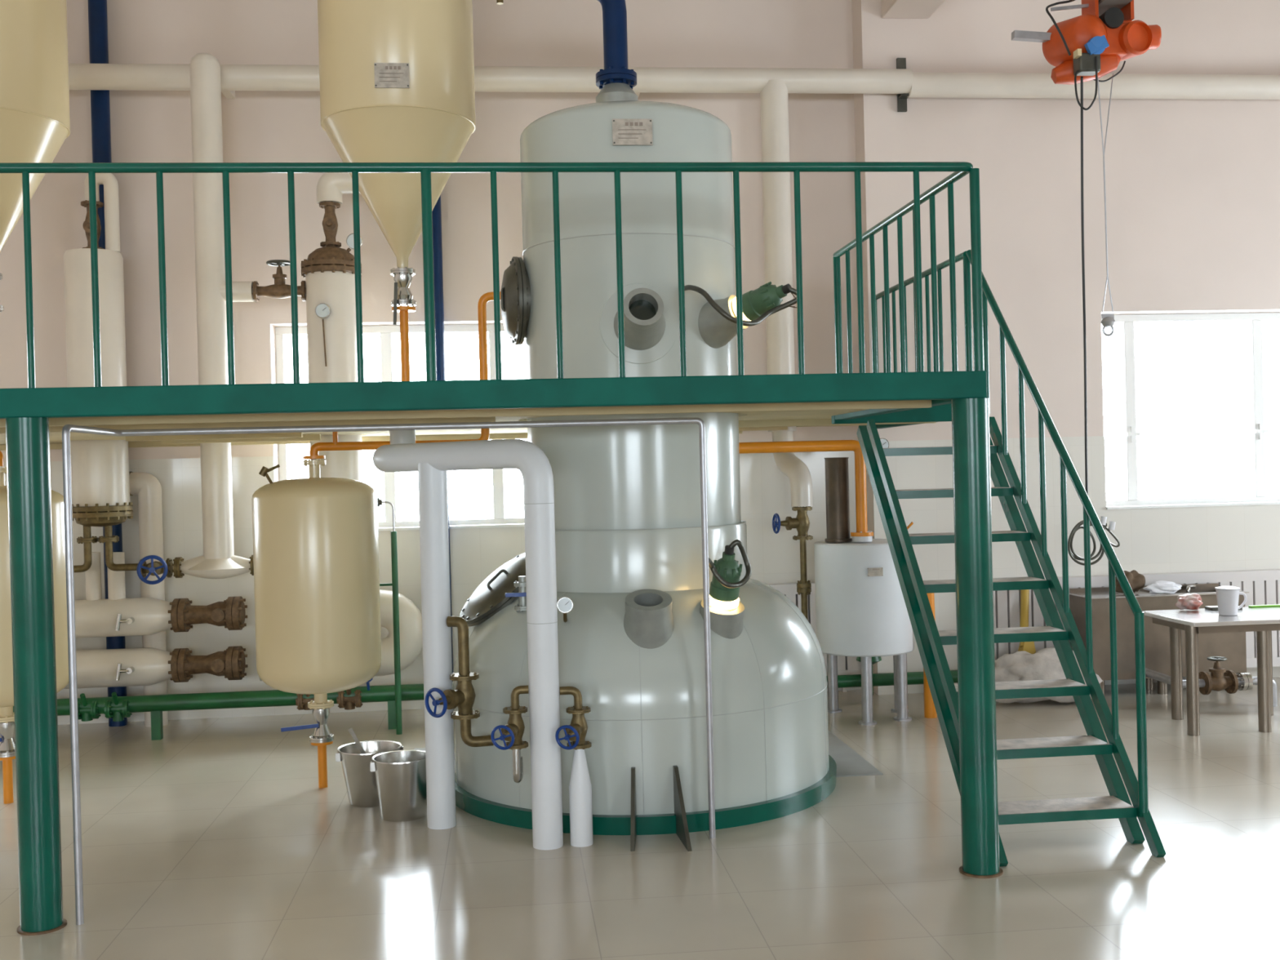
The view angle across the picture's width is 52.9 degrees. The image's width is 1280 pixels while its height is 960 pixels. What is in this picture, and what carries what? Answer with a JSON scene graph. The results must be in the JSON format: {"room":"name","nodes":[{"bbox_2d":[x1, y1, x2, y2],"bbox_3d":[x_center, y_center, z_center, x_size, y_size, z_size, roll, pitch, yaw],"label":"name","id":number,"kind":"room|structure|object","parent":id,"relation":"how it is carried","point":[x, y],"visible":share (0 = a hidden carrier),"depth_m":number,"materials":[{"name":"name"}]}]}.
{"room":"processing plant","nodes":[
{"label":"processing plant","id":0,"kind":"room"},
{"bbox_2d":[0,0,858,481],"bbox_3d":[-3.176,-1.392,9.357,9.673,6.200,0.280,-2,0,-6],"label":"wall","id":1,"kind":"structure","parent":0,"point":[146,126],"depth_m":9.30,"materials":[{"name":"paint"}]},
{"bbox_2d":[275,324,524,530],"bbox_3d":[-1.462,-0.400,9.513,2.400,1.513,0.290,-2,0,-6],"label":"window","id":2,"kind":"structure","parent":1,"relation":"in","point":[499,520],"depth_m":9.56,"materials":[{"name":"white"}]},
{"bbox_2d":[0,450,861,724],"bbox_3d":[-3.105,0.775,9.228,9.673,1.866,0.012,-2,0,-6],"label":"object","id":3,"kind":"structure","parent":1,"relation":"attached to","point":[476,553],"depth_m":9.26,"materials":[{"name":"white paint"}]},
{"bbox_2d":[68,57,1279,111],"bbox_3d":[0.271,-2.861,9.332,16.400,0.390,0.458,-2,0,-6],"label":"lagged main","id":4,"kind":"object","parent":1,"relation":"attached to","point":[901,81],"visible":0.76,"depth_m":9.19,"materials":[{"name":"metal"}]},
{"bbox_2d":[0,677,1279,959],"bbox_3d":[1.132,1.705,2.136,16.600,0.100,15.000,-2,0,-6],"label":"floor","id":5,"kind":"structure","parent":0,"point":[217,838],"depth_m":5.54,"materials":[{"name":"tile"}]},
{"bbox_2d":[0,466,68,804],"bbox_3d":[-3.416,0.831,6.911,0.668,1.805,0.668,-2,0,-6],"label":"tank","id":6,"kind":"object","parent":5,"relation":"on","point":[7,746],"visible":0.44,"depth_m":6.84,"materials":[{"name":"beige metal"}]},
{"bbox_2d":[0,450,4,466],"bbox_3d":[-3.479,-0.490,6.937,0.047,0.835,0.143,-2,1,-39],"label":"pipe","id":7,"kind":"object","parent":6,"relation":"attached to","point":[1,452],"visible":1,"depth_m":6.89,"materials":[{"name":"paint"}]},
{"bbox_2d":[0,720,15,804],"bbox_3d":[-3.470,1.518,6.909,0.277,0.436,0.132,-2,0,-6],"label":"outlet","id":8,"kind":"object","parent":6,"relation":"attached to","point":[7,746],"depth_m":6.89,"materials":[{"name":"orange paint"}]},
{"bbox_2d":[88,0,127,726],"bbox_3d":[-3.751,-1.375,9.036,0.124,6.200,0.124,-2,0,-6],"label":"pipe","id":9,"kind":"object","parent":5,"relation":"on","point":[97,9],"visible":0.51,"depth_m":8.98,"materials":[{"name":"metal"}]},
{"bbox_2d":[128,471,168,727],"bbox_3d":[-3.474,0.829,9.016,0.278,1.781,0.170,-2,0,-6],"label":"lagged riser","id":10,"kind":"object","parent":5,"relation":"on","point":[148,488],"visible":0.66,"depth_m":8.96,"materials":[{"name":"white metal"}]},
{"bbox_2d":[13,677,423,740],"bbox_3d":[-4.320,1.556,8.371,6.641,0.380,0.186,-2,0,-6],"label":"pipe","id":11,"kind":"object","parent":5,"relation":"on","point":[117,708],"visible":0.73,"depth_m":8.53,"materials":[{"name":"green metal"}]},
{"bbox_2d":[63,551,422,688],"bbox_3d":[-4.576,0.972,8.599,6.209,0.916,0.320,-2,0,-6],"label":"tanks","id":12,"kind":"object","parent":5,"relation":"on","point":[117,615],"visible":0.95,"depth_m":8.70,"materials":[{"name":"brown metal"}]},
{"bbox_2d":[251,458,382,787],"bbox_3d":[-1.767,0.788,7.080,0.668,1.805,0.668,-2,0,-6],"label":"tank","id":13,"kind":"object","parent":5,"relation":"on","point":[316,540],"visible":1,"depth_m":6.80,"materials":[{"name":"beige metal"}]},
{"bbox_2d":[280,707,333,787],"bbox_3d":[-1.822,1.474,7.078,0.277,0.436,0.132,-2,0,-6],"label":"outlet","id":14,"kind":"object","parent":13,"relation":"attached to","point":[322,736],"depth_m":7.05,"materials":[{"name":"orange paint"}]},
{"bbox_2d":[302,306,415,459],"bbox_3d":[-1.553,-0.539,7.139,0.634,0.837,0.132,-2,0,-14],"label":"pipe","id":15,"kind":"object","parent":13,"relation":"attached to","point":[335,445],"visible":0.67,"depth_m":7.14,"materials":[{"name":"metal"}]},
{"bbox_2d":[335,740,403,807],"bbox_3d":[-1.409,1.540,6.731,0.338,0.289,0.332,-2,0,-6],"label":"bucket","id":16,"kind":"object","parent":5,"relation":"on","point":[360,781],"visible":0.77,"depth_m":6.62,"materials":[{"name":"silver metal"}]},
{"bbox_2d":[348,728,365,754],"bbox_3d":[-1.405,1.468,6.712,0.210,0.373,0.100,-2,0,-6],"label":"ladle","id":17,"kind":"object","parent":16,"relation":"in","point":[351,731],"visible":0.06,"depth_m":6.68,"materials":[{"name":"silver metal"}]},
{"bbox_2d":[62,417,715,924],"bbox_3d":[-0.941,0.715,5.448,2.614,1.934,0.714,-2,0,-6],"label":"conduit","id":18,"kind":"object","parent":5,"relation":"on","point":[67,428],"visible":1,"depth_m":5.70,"materials":[{"name":"grey metal"}]},
{"bbox_2d":[377,497,402,734],"bbox_3d":[-1.663,0.896,8.479,0.150,1.561,0.040,-2,0,-6],"label":"pipe","id":19,"kind":"object","parent":5,"relation":"on","point":[394,584],"visible":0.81,"depth_m":8.47,"materials":[{"name":"metal"}]},
{"bbox_2d":[377,497,382,506],"bbox_3d":[-1.721,0.147,8.469,0.050,0.060,0.040,-2,0,-6],"label":"tap","id":20,"kind":"object","parent":19,"relation":"on","point":[380,502],"depth_m":8.45,"materials":[{"name":"metal"}]},
{"bbox_2d":[369,749,426,822],"bbox_3d":[-1.188,1.531,6.443,0.303,0.299,0.296,-2,0,-6],"label":"bucket","id":21,"kind":"object","parent":5,"relation":"on","point":[400,775],"visible":0.88,"depth_m":6.34,"materials":[{"name":"silver metal"}]},
{"bbox_2d":[431,195,453,673],"bbox_3d":[-1.481,-1.435,9.270,0.124,6.200,0.124,-2,0,-6],"label":"pipe","id":22,"kind":"object","parent":5,"relation":"on","point":[436,212],"visible":0.24,"depth_m":9.23,"materials":[{"name":"metal"}]},
{"bbox_2d":[372,430,563,849],"bbox_3d":[-0.978,0.686,6.346,0.443,1.980,1.556,-2,1,-36],"label":"pipe","id":23,"kind":"object","parent":5,"relation":"on","point":[432,460],"visible":0.99,"depth_m":5.96,"materials":[{"name":"grey metal"}]},
{"bbox_2d":[424,616,493,746],"bbox_3d":[-0.866,0.971,6.145,0.325,0.632,0.177,-2,1,-44],"label":"valve","id":24,"kind":"object","parent":23,"relation":"attached to","point":[464,695],"visible":0.99,"depth_m":6.16,"materials":[{"name":"gold metal"}]},
{"bbox_2d":[490,684,528,782],"bbox_3d":[-0.572,1.159,5.817,0.119,0.448,0.242,-1,0,22],"label":"valve","id":25,"kind":"object","parent":23,"relation":"attached to","point":[513,731],"visible":1,"depth_m":5.82,"materials":[{"name":"gold metal"}]},
{"bbox_2d":[0,161,1003,935],"bbox_3d":[-1.652,0.223,7.022,7.340,2.930,4.173,-2,0,-6],"label":"platform","id":26,"kind":"object","parent":5,"relation":"on","point":[33,420],"visible":0.87,"depth_m":5.15,"materials":[{"name":"green paint"}]},
{"bbox_2d":[63,173,173,584],"bbox_3d":[-3.532,-0.682,8.580,0.749,2.755,0.400,-2,0,-6],"label":"heat exchanger","id":27,"kind":"object","parent":26,"relation":"attached to","point":[100,479],"visible":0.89,"depth_m":8.44,"materials":[{"name":"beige metal"}]},
{"bbox_2d":[252,173,363,482],"bbox_3d":[-2.083,-0.812,8.725,1.017,2.594,0.407,-2,0,-6],"label":"column","id":28,"kind":"structure","parent":26,"relation":"on","point":[327,290],"depth_m":8.60,"materials":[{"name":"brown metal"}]},
{"bbox_2d":[172,53,253,578],"bbox_3d":[-2.882,-1.096,8.645,0.565,3.524,0.400,-2,0,-6],"label":"lagged riser","id":29,"kind":"object","parent":28,"relation":"attached to","point":[218,560],"visible":0.81,"depth_m":8.56,"materials":[{"name":"white metal"}]},
{"bbox_2d":[415,291,501,443],"bbox_3d":[-0.962,-0.621,7.277,0.653,0.880,0.079,-1,0,-1],"label":"pipe","id":30,"kind":"object","parent":26,"relation":"attached to","point":[485,298],"visible":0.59,"depth_m":7.27,"materials":[{"name":"metal"}]},
{"bbox_2d":[555,686,593,847],"bbox_3d":[-0.303,1.302,5.837,0.139,0.722,0.208,-1,0,18],"label":"valve","id":31,"kind":"object","parent":5,"relation":"on","point":[580,786],"visible":1,"depth_m":5.84,"materials":[{"name":"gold metal"}]},
{"bbox_2d":[413,730,883,777],"bbox_3d":[-0.038,1.640,7.524,2.620,0.006,1.240,-2,0,-6],"label":"floor plate","id":32,"kind":"object","parent":5,"relation":"on","point":[849,762],"visible":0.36,"depth_m":7.36,"materials":[{"name":"grey metal"}]},
{"bbox_2d":[452,82,836,851],"bbox_3d":[-0.037,-0.249,7.032,2.109,3.790,2.109,-1,1,41],"label":"tank","id":33,"kind":"object","parent":32,"relation":"on","point":[628,499],"visible":0.83,"depth_m":6.46,"materials":[{"name":"white metal"}]},
{"bbox_2d":[496,0,636,88],"bbox_3d":[-0.447,-3.333,6.974,0.805,2.401,0.224,-2,0,-6],"label":"pipe","id":34,"kind":"object","parent":33,"relation":"attached to","point":[615,69],"visible":0.84,"depth_m":6.95,"materials":[{"name":"blue metal"}]},
{"bbox_2d":[708,539,751,609],"bbox_3d":[0.426,0.458,6.161,0.215,0.340,0.408,-1,0,4],"label":"glass lamp","id":35,"kind":"object","parent":33,"relation":"attached to","point":[725,584],"visible":0.98,"depth_m":6.20,"materials":[{"name":"green"}]},
{"bbox_2d":[684,281,803,326],"bbox_3d":[0.515,-0.868,6.414,0.535,0.250,0.429,-2,0,-26],"label":"glass lamp","id":36,"kind":"object","parent":33,"relation":"attached to","point":[764,301],"visible":0.84,"depth_m":6.42,"materials":[{"name":"green"}]},
{"bbox_2d":[760,79,813,620],"bbox_3d":[1.017,-0.625,9.092,0.280,4.456,0.573,-2,0,-6],"label":"downpipe","id":37,"kind":"object","parent":5,"relation":"on","point":[774,100],"visible":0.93,"depth_m":9.18,"materials":[{"name":"white metal"}]},
{"bbox_2d":[766,582,858,692],"bbox_3d":[1.259,1.181,9.606,0.728,0.825,0.090,-2,0,-6],"label":"radiator","id":38,"kind":"object","parent":5,"relation":"on","point":[846,665],"visible":0.15,"depth_m":9.57,"materials":[{"name":"grey metal"}]},
{"bbox_2d":[813,521,914,724],"bbox_3d":[1.522,0.941,8.698,0.658,1.306,0.668,-2,0,-6],"label":"tank","id":39,"kind":"object","parent":5,"relation":"on","point":[861,611],"visible":0.77,"depth_m":8.42,"materials":[{"name":"metal"}]},
{"bbox_2d":[738,440,873,542],"bbox_3d":[0.594,0.093,8.456,1.907,0.677,0.150,-2,0,-6],"label":"pipe","id":40,"kind":"object","parent":39,"relation":"attached to","point":[861,534],"visible":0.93,"depth_m":8.50,"materials":[{"name":"metal"}]},
{"bbox_2d":[880,438,888,448],"bbox_3d":[1.567,-0.233,8.628,0.196,0.090,0.058,-2,0,-6],"label":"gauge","id":41,"kind":"object","parent":40,"relation":"attached to","point":[885,443],"visible":0.36,"depth_m":8.61,"materials":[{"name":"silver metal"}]},
{"bbox_2d":[824,457,852,542],"bbox_3d":[1.324,0.131,8.632,0.180,0.563,0.180,-2,0,-6],"label":"tube","id":42,"kind":"object","parent":39,"relation":"on","point":[837,472],"visible":1,"depth_m":8.56,"materials":[{"name":"brown metal"}]},
{"bbox_2d":[826,656,957,695],"bbox_3d":[3.482,1.363,9.384,5.024,0.353,0.180,-2,0,-6],"label":"pipe","id":43,"kind":"object","parent":5,"relation":"on","point":[913,677],"visible":0.21,"depth_m":9.19,"materials":[{"name":"green metal"}]},
{"bbox_2d":[923,592,937,718],"bbox_3d":[1.919,1.129,8.598,0.113,0.911,0.084,-2,0,-6],"label":"pipe","id":44,"kind":"object","parent":5,"relation":"on","point":[930,712],"visible":0.15,"depth_m":8.57,"materials":[{"name":"metal"}]},
{"bbox_2d":[856,249,1166,866],"bbox_3d":[1.724,0.153,6.433,0.743,2.950,2.074,-2,0,-6],"label":"staircase","id":45,"kind":"structure","parent":5,"relation":"on","point":[930,640],"depth_m":6.22,"materials":[{"name":"green metal"}]},
{"bbox_2d":[1017,589,1035,653],"bbox_3d":[2.764,1.145,9.333,0.274,0.826,0.267,-2,0,-6],"label":"broom","id":46,"kind":"object","parent":5,"relation":"on","point":[1028,646],"visible":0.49,"depth_m":9.30,"materials":[{"name":"yellow"}]},
{"bbox_2d":[995,647,1102,703],"bbox_3d":[2.807,1.363,8.960,0.855,0.394,0.346,-2,0,-6],"label":"sack","id":47,"kind":"object","parent":5,"relation":"on","point":[1045,664],"visible":0.52,"depth_m":8.87,"materials":[{"name":"beige fabric"}]},
{"bbox_2d":[993,568,1279,667],"bbox_3d":[4.161,1.107,9.663,3.276,0.825,0.090,-2,0,-6],"label":"radiator","id":48,"kind":"object","parent":5,"relation":"on","point":[1263,586],"visible":0.19,"depth_m":9.61,"materials":[{"name":"grey metal"}]},
{"bbox_2d":[1068,582,1248,696],"bbox_3d":[3.753,1.154,9.332,1.183,0.756,0.384,-2,0,-6],"label":"sink","id":49,"kind":"object","parent":5,"relation":"on","point":[1230,646],"visible":0.61,"depth_m":9.15,"materials":[{"name":"metal"}]},
{"bbox_2d":[1115,569,1145,593],"bbox_3d":[3.510,0.733,9.279,0.225,0.169,0.177,-2,0,-6],"label":"rag","id":50,"kind":"object","parent":49,"relation":"on","point":[1136,580],"visible":0.62,"depth_m":9.22,"materials":[{"name":"brown fabric"}]},
{"bbox_2d":[1142,580,1182,593],"bbox_3d":[3.730,0.765,9.189,0.291,0.095,0.061,-2,0,-6],"label":"plastic bag","id":51,"kind":"object","parent":49,"relation":"on","point":[1161,586],"visible":1,"depth_m":9.17,"materials":[{"name":"white plastic"}]},
{"bbox_2d":[1186,584,1195,592],"bbox_3d":[4.054,0.801,9.470,0.027,0.067,0.215,-1,1,36],"label":"tap","id":52,"kind":"object","parent":49,"relation":"on","point":[1189,588],"depth_m":9.48,"materials":[{"name":"silver metal"}]},
{"bbox_2d":[1142,606,1279,735],"bbox_3d":[3.836,1.191,8.134,1.068,0.696,0.680,-2,0,-6],"label":"steel table","id":53,"kind":"object","parent":5,"relation":"on","point":[1264,620],"visible":0.94,"depth_m":7.87,"materials":[{"name":"white metal"}]},
{"bbox_2d":[1175,593,1203,609],"bbox_3d":[3.575,0.793,8.388,0.174,0.107,0.132,-2,0,-6],"label":"bag","id":54,"kind":"object","parent":53,"relation":"on","point":[1188,601],"visible":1,"depth_m":8.36,"materials":[{"name":"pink plastic"}]},
{"bbox_2d":[1204,605,1242,610],"bbox_3d":[3.800,0.832,8.385,0.210,0.020,0.090,-2,0,-6],"label":"tray","id":55,"kind":"object","parent":53,"relation":"on","point":[1207,607],"visible":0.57,"depth_m":8.35,"materials":[{"name":"metal"}]},
{"bbox_2d":[1214,586,1247,615],"bbox_3d":[3.698,0.756,8.069,0.169,0.182,0.143,-1,1,37],"label":"mug","id":56,"kind":"object","parent":53,"relation":"on","point":[1228,597],"visible":1,"depth_m":8.03,"materials":[{"name":"white ceramic"}]},
{"bbox_2d":[1248,604,1279,607],"bbox_3d":[4.249,0.824,8.470,0.500,0.012,0.040,-2,0,-6],"label":"strip","id":57,"kind":"object","parent":53,"relation":"on","point":[1273,605],"visible":1,"depth_m":8.44,"materials":[{"name":"green plastic"}]},
{"bbox_2d":[1145,656,1277,706],"bbox_3d":[3.927,1.359,8.873,0.698,0.344,0.588,-2,0,-6],"label":"valve","id":58,"kind":"object","parent":5,"relation":"on","point":[1218,681],"visible":0.85,"depth_m":8.63,"materials":[{"name":"brown metal"}]},
{"bbox_2d":[851,0,1279,693],"bbox_3d":[5.091,-1.609,10.082,6.927,6.200,0.530,-2,0,-6],"label":"wall","id":59,"kind":"structure","parent":0,"point":[1193,186],"depth_m":9.62,"materials":[{"name":"paint"}]},
{"bbox_2d":[880,0,945,18],"bbox_3d":[2.692,-3.972,2.142,0.360,1.228,14.750,-2,0,-6],"label":"beam","id":60,"kind":"structure","parent":59,"relation":"attached to","point":[901,9],"depth_m":9.29,"materials":[{"name":"paint"}]},
{"bbox_2d":[872,435,1279,694],"bbox_3d":[5.174,0.559,9.829,6.927,1.866,0.012,-2,0,-6],"label":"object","id":61,"kind":"structure","parent":59,"relation":"attached to","point":[1237,537],"depth_m":9.62,"materials":[{"name":"white paint"}]},
{"bbox_2d":[1101,312,1279,509],"bbox_3d":[4.656,-0.552,9.892,2.400,1.482,0.290,-2,0,-6],"label":"window","id":62,"kind":"structure","parent":59,"relation":"in","point":[1259,497],"depth_m":9.93,"materials":[{"name":"white"}]},
{"bbox_3d":[0.971,-4.618,2.087,17.000,0.150,15.560,-2,0,-6],"label":"ceiling","id":63,"kind":"structure","parent":0,"visible":0},
{"bbox_2d":[0,0,70,311],"bbox_3d":[-3.564,-2.632,6.958,0.850,3.665,0.850,-2,0,-6],"label":"hopper","id":64,"kind":"object","parent":63,"relation":"hanging from","point":[35,117],"visible":0.98,"depth_m":6.80,"materials":[{"name":"beige paint"}]},
{"bbox_2d":[317,0,475,324],"bbox_3d":[-1.363,-2.689,7.178,0.850,3.665,0.863,-2,0,-6],"label":"hopper","id":65,"kind":"object","parent":63,"relation":"hanging from","point":[397,77],"visible":0.99,"depth_m":6.88,"materials":[{"name":"beige paint"}]},
{"bbox_2d":[1011,0,1132,42],"bbox_3d":[3.110,-3.600,2.137,0.657,1.995,11.650,-2,0,-6],"label":"beam","id":66,"kind":"structure","parent":63,"relation":"attached to","point":[1104,5],"depth_m":7.69,"materials":[{"name":"white metal"}]},
{"bbox_2d":[1042,0,1161,336],"bbox_3d":[2.748,-1.944,7.727,0.798,2.168,0.431,-2,0,-12],"label":"electric hoist","id":67,"kind":"object","parent":66,"relation":"hanging from","point":[1090,46],"visible":0.99,"depth_m":7.61,"materials":[{"name":"orange paint"}]},
{"bbox_2d":[1067,75,1119,565],"bbox_3d":[2.669,-0.924,7.773,0.248,2.892,0.393,-1,1,43],"label":"cable","id":68,"kind":"object","parent":67,"relation":"hanging from","point":[1073,556],"visible":0.71,"depth_m":7.78,"materials":[{"name":"black rubber"}]},
{"bbox_2d":[1100,515,1106,524],"bbox_3d":[2.818,0.248,7.832,0.044,0.057,0.036,-2,0,-6],"label":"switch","id":69,"kind":"object","parent":68,"relation":"attached to","point":[1103,519],"depth_m":7.82,"materials":[{"name":"white plastic"}]},
{"bbox_2d":[1108,520,1115,530],"bbox_3d":[2.874,0.279,7.838,0.044,0.057,0.036,-2,0,-6],"label":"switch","id":70,"kind":"object","parent":68,"relation":"attached to","point":[1112,524],"depth_m":7.82,"materials":[{"name":"white plastic"}]},
{"bbox_2d":[1098,7,1124,28],"bbox_3d":[2.792,-2.728,7.653,0.120,0.120,0.120,-2,0,-6],"label":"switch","id":71,"kind":"object","parent":67,"relation":"attached to","point":[1113,18],"depth_m":7.59,"materials":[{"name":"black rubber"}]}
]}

